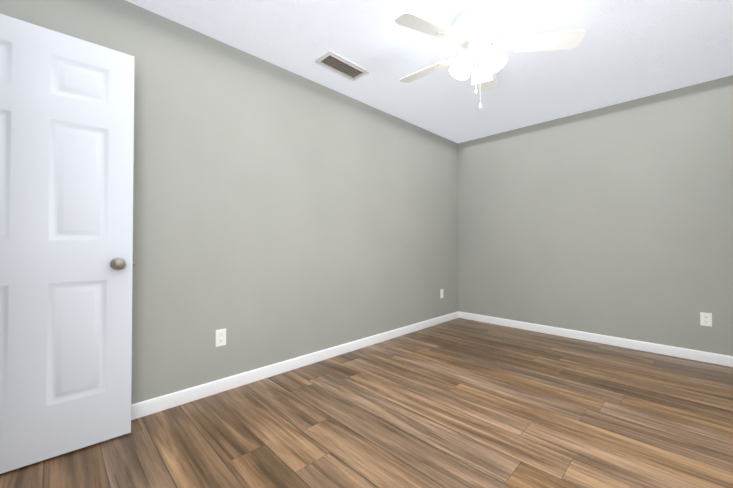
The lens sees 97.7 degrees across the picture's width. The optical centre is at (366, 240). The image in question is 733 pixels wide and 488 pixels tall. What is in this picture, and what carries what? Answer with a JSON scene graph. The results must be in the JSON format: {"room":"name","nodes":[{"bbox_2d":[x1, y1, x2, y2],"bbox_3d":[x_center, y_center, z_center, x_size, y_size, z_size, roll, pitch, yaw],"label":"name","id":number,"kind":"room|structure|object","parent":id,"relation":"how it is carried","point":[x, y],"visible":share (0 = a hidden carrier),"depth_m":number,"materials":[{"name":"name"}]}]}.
{"room":"empty bedroom","nodes":[
{"label":"empty bedroom","id":0,"kind":"room"},
{"bbox_2d":[0,0,457,403],"bbox_3d":[-0.801,-0.168,2.527,5.970,2.440,0.120,1,-1,-45],"label":"wall","id":1,"kind":"structure","parent":0,"point":[280,214],"depth_m":2.41,"materials":[{"name":"paint"}]},
{"bbox_2d":[216,329,225,346],"bbox_3d":[-1.009,0.676,2.222,0.070,0.115,0.008,1,-1,-45],"label":"electrical outlet","id":2,"kind":"object","parent":1,"relation":"attached to","point":[220,337],"visible":1,"depth_m":2.22,"materials":[{"name":"white plastic"}]},
{"bbox_2d":[131,311,458,419],"bbox_3d":[-0.333,1.013,2.878,4.550,0.086,0.013,1,-1,-45],"label":"baseboard","id":3,"kind":"structure","parent":1,"relation":"attached to","point":[155,405],"depth_m":2.42,"materials":[{"name":"white wood"}]},
{"bbox_2d":[0,318,732,487],"bbox_3d":[0.258,1.088,1.434,5.970,0.100,3.140,1,-1,-45],"label":"floor","id":4,"kind":"structure","parent":0,"point":[460,403],"depth_m":1.79,"materials":[{"name":"brown wood"}]},
{"bbox_2d":[125,0,732,142],"bbox_3d":[0.258,-1.452,1.466,5.970,0.100,3.140,1,-1,-45],"label":"ceiling","id":5,"kind":"structure","parent":0,"point":[625,51],"depth_m":2.35,"materials":[{"name":"white paint"}]},
{"bbox_2d":[314,50,368,80],"bbox_3d":[-0.193,-1.381,2.551,0.415,0.013,0.195,1,-1,-45],"label":"ceiling vent","id":6,"kind":"object","parent":5,"relation":"in","point":[337,63],"visible":0.94,"depth_m":2.53,"materials":[{"name":"white metal"}]},
{"bbox_2d":[395,0,584,109],"bbox_3d":[0.655,-1.085,1.988,1.132,0.621,1.087,1,-1,-45],"label":"fan","id":7,"kind":"object","parent":5,"relation":"hanging from","point":[476,32],"visible":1,"depth_m":1.89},
{"bbox_2d":[458,75,732,355],"bbox_3d":[2.344,-0.156,3.501,0.120,2.440,2.900,1,-1,-45],"label":"wall","id":8,"kind":"structure","parent":0,"point":[615,220],"depth_m":3.26,"materials":[{"name":"paint"}]},
{"bbox_2d":[459,311,732,366],"bbox_3d":[2.296,1.020,3.439,0.013,0.086,2.900,1,-1,-45],"label":"baseboard","id":9,"kind":"structure","parent":8,"relation":"attached to","point":[714,358],"depth_m":3.23,"materials":[{"name":"white wood"}]},
{"bbox_2d":[700,312,711,326],"bbox_3d":[2.950,0.687,2.782,0.008,0.115,0.070,1,-1,-45],"label":"outlet","id":10,"kind":"object","parent":8,"relation":"attached to","point":[705,319],"visible":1,"depth_m":2.78,"materials":[{"name":"white plastic"}]},
{"bbox_3d":[-0.986,-0.198,0.227,0.120,2.440,2.900,1,-1,-45],"label":"wall","id":11,"kind":"structure","parent":0,"visible":0},
{"bbox_2d":[0,14,134,473],"bbox_3d":[-1.560,0.011,1.485,0.791,2.030,0.172,1,-1,-42],"label":"door","id":12,"kind":"structure","parent":11,"relation":"in","point":[67,262],"depth_m":1.55,"materials":[{"name":"white wood"}]}
]}

